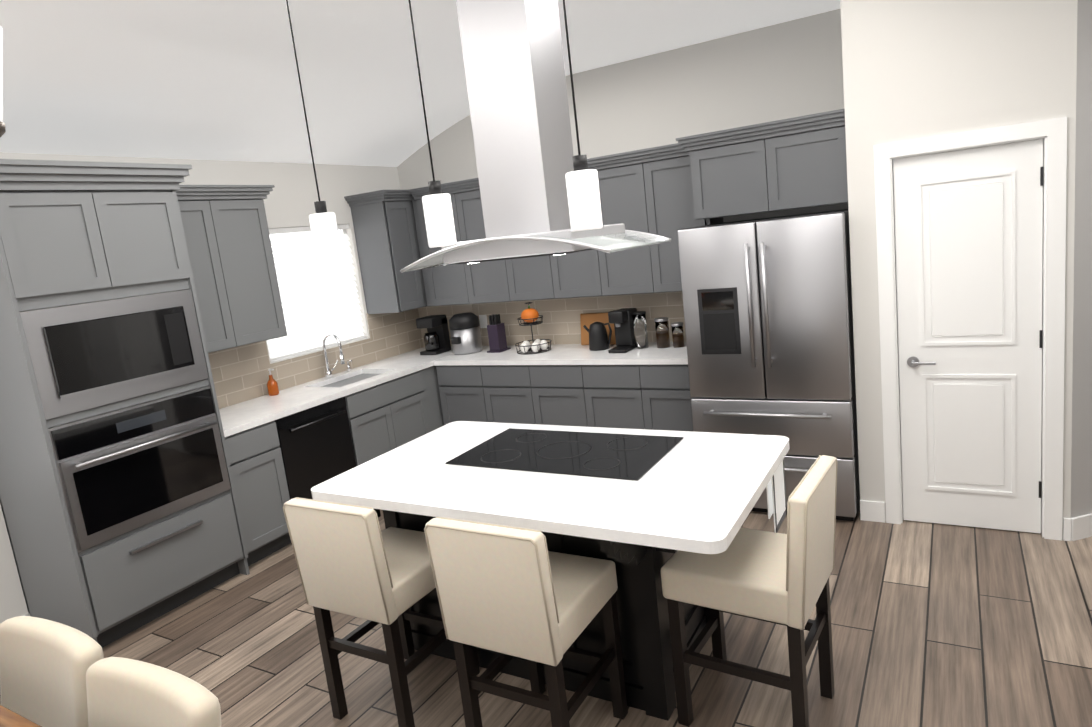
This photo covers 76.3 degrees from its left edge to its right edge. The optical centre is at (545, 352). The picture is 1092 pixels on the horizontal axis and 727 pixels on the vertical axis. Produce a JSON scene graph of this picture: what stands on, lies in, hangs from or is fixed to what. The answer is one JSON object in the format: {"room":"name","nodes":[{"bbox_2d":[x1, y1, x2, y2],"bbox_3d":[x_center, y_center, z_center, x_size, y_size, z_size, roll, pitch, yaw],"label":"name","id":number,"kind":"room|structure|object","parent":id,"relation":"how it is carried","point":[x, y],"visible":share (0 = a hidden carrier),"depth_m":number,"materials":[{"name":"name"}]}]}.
{"room":"kitchen and dining room","nodes":[
{"label":"kitchen and dining room","id":0,"kind":"room"},
{"bbox_2d":[0,152,399,623],"bbox_3d":[-3.497,0.239,2.930,0.120,3.050,9.080,-1,11,30],"label":"wall","id":1,"kind":"structure","parent":0,"point":[291,199],"depth_m":5.34,"materials":[{"name":"white paint"}]},
{"bbox_2d":[0,179,127,302],"bbox_3d":[-2.663,-0.553,3.574,0.679,0.539,0.498,-1,11,30],"label":"upper cabinet","id":2,"kind":"object","parent":1,"relation":"attached to","point":[74,232],"depth_m":3.39,"materials":[{"name":"grey wood"}]},
{"bbox_2d":[108,179,195,290],"bbox_3d":[-2.476,-0.629,3.893,0.679,0.539,0.498,-1,11,30],"label":"upper cabinet","id":3,"kind":"object","parent":1,"relation":"attached to","point":[149,221],"depth_m":3.79,"materials":[{"name":"grey wood"}]},
{"bbox_2d":[124,191,247,354],"bbox_3d":[-2.338,-0.478,4.450,0.349,0.986,0.485,-1,11,30],"label":"upper cabinet","id":4,"kind":"object","parent":1,"relation":"attached to","point":[216,299],"depth_m":4.45,"materials":[{"name":"grey wood"}]},
{"bbox_2d":[20,289,207,419],"bbox_3d":[-2.456,-0.014,3.804,0.594,0.524,0.864,-1,11,30],"label":"microwave","id":5,"kind":"object","parent":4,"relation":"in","point":[87,355],"visible":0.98,"depth_m":3.60,"materials":[{"name":"silver metal"}]},
{"bbox_2d":[220,191,286,346],"bbox_3d":[-2.157,-0.551,4.759,0.349,0.986,0.486,-1,11,30],"label":"upper cabinet","id":6,"kind":"object","parent":1,"relation":"attached to","point":[245,218],"depth_m":4.73,"materials":[{"name":"grey wood"}]},
{"bbox_2d":[271,224,367,363],"bbox_3d":[-1.923,-0.507,5.622,0.120,1.001,1.030,-1,11,30],"label":"window","id":7,"kind":"structure","parent":1,"relation":"in","point":[342,232],"depth_m":5.73,"materials":[{"name":"white"}]},
{"bbox_2d":[267,224,365,360],"bbox_3d":[-1.901,-0.512,5.609,0.044,0.981,1.010,-1,11,30],"label":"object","id":8,"kind":"object","parent":7,"relation":"attached to","point":[347,332],"visible":0.73,"depth_m":5.62,"materials":[{"name":"white"}]},
{"bbox_2d":[348,195,427,314],"bbox_3d":[-1.375,-0.836,6.055,0.389,0.956,0.316,-1,11,30],"label":"upper cabinet","id":9,"kind":"object","parent":1,"relation":"attached to","point":[384,226],"depth_m":5.94,"materials":[{"name":"grey wood"}]},
{"bbox_2d":[412,197,439,306],"bbox_3d":[-1.224,-0.897,6.313,0.389,0.956,0.411,-1,11,30],"label":"upper cabinet","id":10,"kind":"object","parent":1,"relation":"attached to","point":[412,197],"depth_m":6.13,"materials":[{"name":"grey wood"}]},
{"bbox_2d":[0,0,469,166],"bbox_3d":[-2.860,-1.044,2.181,1.769,0.430,8.959,-1,11,30],"label":"ceiling","id":11,"kind":"structure","parent":0,"point":[200,79],"depth_m":3.93,"materials":[{"name":"white paint"}]},
{"bbox_2d":[0,509,1091,726],"bbox_3d":[0.305,1.575,1.803,7.900,0.050,10.400,-1,11,30],"label":"floor","id":12,"kind":"structure","parent":0,"point":[939,625],"depth_m":3.04,"materials":[{"name":"brown wood"}]},
{"bbox_2d":[0,705,41,726],"bbox_3d":[-1.602,1.453,1.406,2.120,0.800,1.130,-1,11,30],"label":"dining table","id":13,"kind":"object","parent":12,"relation":"on","point":[9,718],"visible":1,"depth_m":1.80,"materials":[{"name":"brown wood"}]},
{"bbox_2d":[0,616,103,726],"bbox_3d":[-1.527,1.292,1.951,0.506,0.877,0.610,-1,11,30],"label":"dining chair","id":14,"kind":"object","parent":12,"relation":"on","point":[45,664],"visible":0.69,"depth_m":2.05,"materials":[{"name":"beige leather"}]},
{"bbox_2d":[9,487,251,647],"bbox_3d":[-2.365,1.191,4.037,0.678,0.560,0.871,-1,11,30],"label":"base cabinet","id":15,"kind":"object","parent":12,"relation":"on","point":[106,591],"depth_m":3.73,"materials":[{"name":"grey wood"}]},
{"bbox_2d":[48,386,230,551],"bbox_3d":[-2.362,0.600,3.895,0.646,0.639,0.864,-1,11,30],"label":"wall oven","id":16,"kind":"object","parent":15,"relation":"in","point":[124,470],"visible":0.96,"depth_m":3.70,"materials":[{"name":"silver metal"}]},
{"bbox_2d":[86,657,220,726],"bbox_3d":[-1.055,1.289,1.650,0.506,0.877,0.610,-1,11,30],"label":"dining chair","id":17,"kind":"object","parent":12,"relation":"on","point":[124,692],"visible":1,"depth_m":1.76,"materials":[{"name":"beige leather"}]},
{"bbox_2d":[220,415,290,563],"bbox_3d":[-2.072,0.907,4.571,0.648,0.874,0.396,-1,11,30],"label":"base cabinet","id":18,"kind":"object","parent":12,"relation":"on","point":[253,455],"depth_m":4.40,"materials":[{"name":"grey wood"}]},
{"bbox_2d":[215,347,453,434],"bbox_3d":[-1.562,0.232,5.451,0.652,0.040,2.657,-1,11,30],"label":"countertop","id":19,"kind":"structure","parent":18,"relation":"on","point":[237,416],"depth_m":5.03,"materials":[{"name":"white stone"}]},
{"bbox_2d":[267,369,278,395],"bbox_3d":[-2.019,0.218,5.123,0.078,0.197,0.076,-1,11,30],"label":"soap bottle","id":20,"kind":"object","parent":19,"relation":"on","point":[272,387],"visible":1,"depth_m":5.10,"materials":[{"name":"orange"}]},
{"bbox_2d":[322,333,351,377],"bbox_3d":[-1.649,0.004,5.641,0.222,0.361,0.260,-1,11,30],"label":"faucet","id":21,"kind":"object","parent":19,"relation":"on","point":[328,373],"visible":1,"depth_m":5.58,"materials":[{"name":"silver metal"}]},
{"bbox_2d":[320,371,383,386],"bbox_3d":[-1.525,0.319,5.520,0.410,0.186,0.640,-1,11,30],"label":"sink","id":22,"kind":"object","parent":19,"relation":"in","point":[359,375],"depth_m":5.65,"materials":[{"name":"silver metal"}]},
{"bbox_2d":[416,314,450,354],"bbox_3d":[-1.012,-0.158,6.254,0.180,0.330,0.220,-1,11,30],"label":"coffee maker","id":23,"kind":"object","parent":19,"relation":"on","point":[436,339],"visible":1,"depth_m":6.20,"materials":[{"name":"black plastic"}]},
{"bbox_2d":[296,367,431,466],"bbox_3d":[-1.465,0.661,5.608,0.648,0.874,0.845,-1,11,30],"label":"base cabinet","id":24,"kind":"object","parent":12,"relation":"on","point":[384,417],"depth_m":5.39,"materials":[{"name":"grey wood"}]},
{"bbox_2d":[275,397,355,499],"bbox_3d":[-1.797,0.752,4.966,0.660,0.753,0.600,-1,11,30],"label":"dishwasher","id":25,"kind":"object","parent":24,"relation":"in","point":[316,445],"visible":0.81,"depth_m":4.77,"materials":[{"name":"black metal"}]},
{"bbox_2d":[283,497,479,726],"bbox_3d":[-0.644,0.989,2.868,0.440,0.956,0.534,-1,11,30],"label":"stool","id":26,"kind":"object","parent":12,"relation":"on","point":[353,560],"visible":0.92,"depth_m":2.65,"materials":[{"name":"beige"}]},
{"bbox_2d":[424,363,443,430],"bbox_3d":[-1.070,0.500,6.284,0.648,0.874,0.869,-1,11,30],"label":"base cabinet","id":27,"kind":"object","parent":12,"relation":"on","point":[430,373],"depth_m":5.90,"materials":[{"name":"grey wood"}]},
{"bbox_2d":[434,365,492,424],"bbox_3d":[-0.500,0.471,6.072,0.530,0.874,0.649,-1,11,30],"label":"base cabinet","id":28,"kind":"object","parent":12,"relation":"on","point":[463,389],"depth_m":5.77,"materials":[{"name":"grey wood"}]},
{"bbox_2d":[485,365,540,424],"bbox_3d":[-0.126,0.465,5.852,0.581,0.874,0.649,-1,11,30],"label":"base cabinet","id":29,"kind":"object","parent":12,"relation":"on","point":[513,393],"depth_m":5.52,"materials":[{"name":"grey wood"}]},
{"bbox_2d":[424,516,627,726],"bbox_3d":[-0.036,0.980,2.510,0.440,0.956,0.534,-1,11,30],"label":"stool","id":30,"kind":"object","parent":12,"relation":"on","point":[509,593],"visible":1,"depth_m":2.30,"materials":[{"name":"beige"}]},
{"bbox_2d":[537,365,596,426],"bbox_3d":[0.271,0.459,5.618,0.581,0.874,0.649,-1,11,30],"label":"base cabinet","id":31,"kind":"object","parent":12,"relation":"on","point":[566,391],"depth_m":5.28,"materials":[{"name":"grey wood"}]},
{"bbox_2d":[374,457,783,720],"bbox_3d":[0.065,0.928,2.993,1.706,0.874,0.954,-1,11,30],"label":"kitchen island","id":32,"kind":"object","parent":12,"relation":"on","point":[642,607],"depth_m":2.69,"materials":[{"name":"black wood"}]},
{"bbox_2d":[311,421,789,553],"bbox_3d":[0.009,0.483,2.906,1.760,0.040,1.030,-1,11,30],"label":"island countertop","id":33,"kind":"structure","parent":32,"relation":"on","point":[697,499],"depth_m":2.60,"materials":[{"name":"white stone"}]},
{"bbox_2d":[443,425,682,480],"bbox_3d":[0.079,0.429,3.035,0.910,0.006,0.520,-1,11,30],"label":"cooktop","id":34,"kind":"object","parent":33,"relation":"in","point":[577,452],"depth_m":3.00,"materials":[{"name":"black glass"}]},
{"bbox_2d":[766,459,786,532],"bbox_3d":[0.926,0.561,2.795,0.027,0.266,0.210,-1,11,30],"label":"hanging towel","id":35,"kind":"object","parent":32,"relation":"hanging from","point":[776,496],"visible":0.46,"depth_m":2.76,"materials":[{"name":"white fabric"}]},
{"bbox_2d":[589,361,652,429],"bbox_3d":[0.667,0.453,5.385,0.581,0.874,0.649,-1,11,30],"label":"base cabinet","id":36,"kind":"object","parent":12,"relation":"on","point":[620,388],"depth_m":5.04,"materials":[{"name":"grey wood"}]},
{"bbox_2d":[434,341,687,364],"bbox_3d":[0.219,0.011,5.541,2.320,0.041,0.652,-1,11,30],"label":"countertop","id":37,"kind":"structure","parent":36,"relation":"on","point":[558,354],"depth_m":5.40,"materials":[{"name":"white stone"}]},
{"bbox_2d":[449,312,481,354],"bbox_3d":[-0.712,-0.166,6.054,0.264,0.345,0.302,-1,11,30],"label":"air fryer","id":38,"kind":"object","parent":37,"relation":"on","point":[465,332],"visible":1,"depth_m":5.96,"materials":[{"name":"silver metal"}]},
{"bbox_2d":[487,314,510,352],"bbox_3d":[-0.422,-0.166,5.955,0.140,0.313,0.160,-1,11,30],"label":"knife block","id":39,"kind":"object","parent":37,"relation":"on","point":[496,335],"visible":1,"depth_m":5.92,"materials":[{"name":"purple"}]},
{"bbox_2d":[515,302,551,353],"bbox_3d":[-0.120,-0.207,5.721,0.308,0.404,0.308,-1,11,30],"label":"fruit basket","id":40,"kind":"object","parent":37,"relation":"on","point":[529,316],"visible":1,"depth_m":5.67,"materials":[{"name":"grey metal"}]},
{"bbox_2d":[583,322,611,350],"bbox_3d":[0.410,-0.133,5.476,0.248,0.220,0.160,-1,11,30],"label":"kettle","id":41,"kind":"object","parent":37,"relation":"on","point":[599,340],"visible":1,"depth_m":5.42,"materials":[{"name":"black metal"}]},
{"bbox_2d":[580,313,615,344],"bbox_3d":[0.435,-0.191,5.678,0.340,0.258,0.058,-1,11,30],"label":"cutting board","id":42,"kind":"object","parent":37,"relation":"on","point":[587,319],"visible":0.46,"depth_m":5.70,"materials":[{"name":"brown wood"}]},
{"bbox_2d":[608,308,648,352],"bbox_3d":[0.632,-0.175,5.300,0.242,0.310,0.300,-1,11,30],"label":"espresso machine","id":43,"kind":"object","parent":37,"relation":"on","point":[630,327],"visible":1,"depth_m":5.29,"materials":[{"name":"black plastic"}]},
{"bbox_2d":[654,317,669,347],"bbox_3d":[0.878,-0.148,5.246,0.105,0.220,0.105,-3,10,22],"label":"canister","id":44,"kind":"object","parent":37,"relation":"on","point":[662,332],"depth_m":5.21,"materials":[{"name":"clear glass"}]},
{"bbox_2d":[668,322,684,347],"bbox_3d":[0.983,-0.130,5.188,0.089,0.180,0.089,-3,10,22],"label":"canister","id":45,"kind":"object","parent":37,"relation":"on","point":[677,327],"depth_m":5.16,"materials":[{"name":"clear glass"}]},
{"bbox_2d":[649,361,692,431],"bbox_3d":[1.042,0.448,5.164,0.531,0.874,0.649,-1,11,30],"label":"base cabinet","id":46,"kind":"object","parent":12,"relation":"on","point":[669,384],"depth_m":4.85,"materials":[{"name":"grey wood"}]},
{"bbox_2d":[661,455,837,726],"bbox_3d":[0.761,0.881,2.553,0.534,0.956,0.440,0,12,34],"label":"stool","id":47,"kind":"object","parent":12,"relation":"on","point":[776,578],"visible":0.96,"depth_m":2.42,"materials":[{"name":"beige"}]},
{"bbox_2d":[677,209,859,520],"bbox_3d":[1.524,0.036,4.508,0.933,1.790,1.082,-1,11,30],"label":"refrigerator","id":48,"kind":"object","parent":12,"relation":"on","point":[768,311],"visible":0.77,"depth_m":4.03,"materials":[{"name":"grey metal"}]},
{"bbox_2d":[280,0,839,75],"bbox_3d":[-0.045,-1.462,1.287,7.900,0.050,10.400,-1,11,30],"label":"ceiling","id":49,"kind":"structure","parent":0,"point":[601,33],"depth_m":4.19,"materials":[{"name":"white paint"}]},
{"bbox_2d":[0,26,5,137],"bbox_3d":[-1.556,-0.784,1.358,0.688,0.959,0.668,-1,11,30],"label":"chandelier","id":50,"kind":"object","parent":49,"relation":"hanging from","point":[2,128],"visible":1,"depth_m":1.56,"materials":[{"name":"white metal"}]},
{"bbox_2d":[286,0,341,260],"bbox_3d":[-0.922,-0.953,2.643,0.130,1.199,0.130,-1,11,30],"label":"pendant light","id":51,"kind":"object","parent":49,"relation":"hanging from","point":[324,233],"visible":1,"depth_m":2.69,"materials":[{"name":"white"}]},
{"bbox_2d":[408,0,456,247],"bbox_3d":[-0.431,-0.960,2.353,0.130,1.199,0.130,-1,11,30],"label":"pendant light","id":52,"kind":"object","parent":49,"relation":"hanging from","point":[438,216],"visible":1,"depth_m":2.40,"materials":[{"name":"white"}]},
{"bbox_2d":[400,0,670,272],"bbox_3d":[-0.110,-1.020,2.755,0.945,1.286,0.614,-1,11,30],"label":"range hood","id":53,"kind":"object","parent":49,"relation":"hanging from","point":[512,51],"visible":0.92,"depth_m":2.66,"materials":[{"name":"silver metal"}]},
{"bbox_2d":[563,0,602,231],"bbox_3d":[0.060,-0.968,2.064,0.130,1.199,0.130,-1,11,30],"label":"pendant light","id":54,"kind":"object","parent":49,"relation":"hanging from","point":[583,196],"visible":1,"depth_m":2.11,"materials":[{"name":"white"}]},
{"bbox_2d":[397,9,844,221],"bbox_3d":[0.464,-0.686,5.691,4.170,3.050,0.120,-1,11,30],"label":"wall","id":55,"kind":"structure","parent":0,"point":[786,70],"depth_m":4.99,"materials":[{"name":"white paint"}]},
{"bbox_2d":[412,189,476,305],"bbox_3d":[-0.805,-0.909,6.101,0.545,0.955,0.349,-1,11,30],"label":"upper cabinet","id":56,"kind":"object","parent":55,"relation":"attached to","point":[448,284],"depth_m":5.99,"materials":[{"name":"grey wood"}]},
{"bbox_2d":[461,185,516,304],"bbox_3d":[-0.442,-0.914,5.887,0.540,0.955,0.349,-1,11,30],"label":"upper cabinet","id":57,"kind":"object","parent":55,"relation":"attached to","point":[492,280],"depth_m":5.75,"materials":[{"name":"grey wood"}]},
{"bbox_2d":[513,255,560,304],"bbox_3d":[-0.081,-0.920,5.675,0.539,0.955,0.349,-1,11,30],"label":"upper cabinet","id":58,"kind":"object","parent":55,"relation":"attached to","point":[535,278],"depth_m":5.56,"materials":[{"name":"grey wood"}]},
{"bbox_2d":[557,165,608,300],"bbox_3d":[0.279,-0.925,5.462,0.539,0.955,0.349,-1,11,30],"label":"upper cabinet","id":59,"kind":"object","parent":55,"relation":"attached to","point":[584,274],"depth_m":5.34,"materials":[{"name":"grey wood"}]},
{"bbox_2d":[597,157,660,296],"bbox_3d":[0.639,-0.931,5.250,0.540,0.955,0.349,-1,11,30],"label":"upper cabinet","id":60,"kind":"object","parent":55,"relation":"attached to","point":[627,198],"depth_m":5.06,"materials":[{"name":"grey wood"}]},
{"bbox_2d":[653,149,722,292],"bbox_3d":[0.979,-0.936,5.051,0.489,0.955,0.349,-1,11,30],"label":"upper cabinet","id":61,"kind":"object","parent":55,"relation":"attached to","point":[667,191],"depth_m":4.90,"materials":[{"name":"grey wood"}]},
{"bbox_2d":[685,129,780,224],"bbox_3d":[1.324,-1.154,4.625,0.543,0.465,0.639,-1,11,30],"label":"upper cabinet","id":62,"kind":"object","parent":55,"relation":"attached to","point":[726,176],"depth_m":4.36,"materials":[{"name":"grey wood"}]},
{"bbox_2d":[777,117,847,210],"bbox_3d":[1.687,-1.159,4.411,0.543,0.465,0.639,-1,11,30],"label":"upper cabinet","id":63,"kind":"object","parent":55,"relation":"attached to","point":[811,159],"depth_m":4.12,"materials":[{"name":"grey wood"}]},
{"bbox_2d":[837,8,847,208],"bbox_3d":[1.973,-0.614,4.240,0.100,3.050,0.810,-1,11,30],"label":"wall","id":64,"kind":"structure","parent":0,"point":[838,10],"depth_m":4.50,"materials":[{"name":"white paint"}]},
{"bbox_2d":[840,0,1077,538],"bbox_3d":[2.131,-0.528,3.630,0.990,3.050,0.100,-1,11,30],"label":"wall","id":65,"kind":"structure","parent":0,"point":[915,69],"depth_m":3.49,"materials":[{"name":"white paint"}]},
{"bbox_2d":[893,139,1043,532],"bbox_3d":[2.217,-0.027,3.661,0.648,2.022,0.093,-1,11,30],"label":"pantry door","id":66,"kind":"structure","parent":65,"relation":"in","point":[968,231],"depth_m":3.65,"materials":[{"name":"white wood"}]},
{"bbox_2d":[874,117,1066,539],"bbox_3d":[2.224,-0.070,3.676,0.820,2.115,0.116,-1,11,30],"label":"door frame","id":67,"kind":"structure","parent":65,"relation":"attached to","point":[1052,133],"depth_m":3.52,"materials":[{"name":"white wood"}]},
{"bbox_2d":[1071,0,1091,517],"bbox_3d":[2.773,-0.569,3.436,0.517,3.050,0.100,-9,10,-12],"label":"wall","id":68,"kind":"structure","parent":0,"point":[1081,476],"depth_m":3.38,"materials":[{"name":"grey paint"}]},
{"bbox_2d":[1063,513,1091,540],"bbox_3d":[2.937,0.874,3.631,0.420,0.120,0.364,-1,11,30],"label":"baseboard","id":69,"kind":"structure","parent":68,"relation":"attached to","point":[1077,528],"depth_m":3.58,"materials":[{"name":"white wood"}]},
{"label":"outside","id":70,"kind":"structure","parent":0,"visible":0},
{"bbox_2d":[270,230,351,352],"bbox_3d":[-2.126,-0.504,5.742,0.010,1.600,1.630,-1,11,30],"label":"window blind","id":71,"kind":"structure","parent":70,"point":[290,235],"depth_m":5.82,"materials":[{"name":"white"}]}
]}

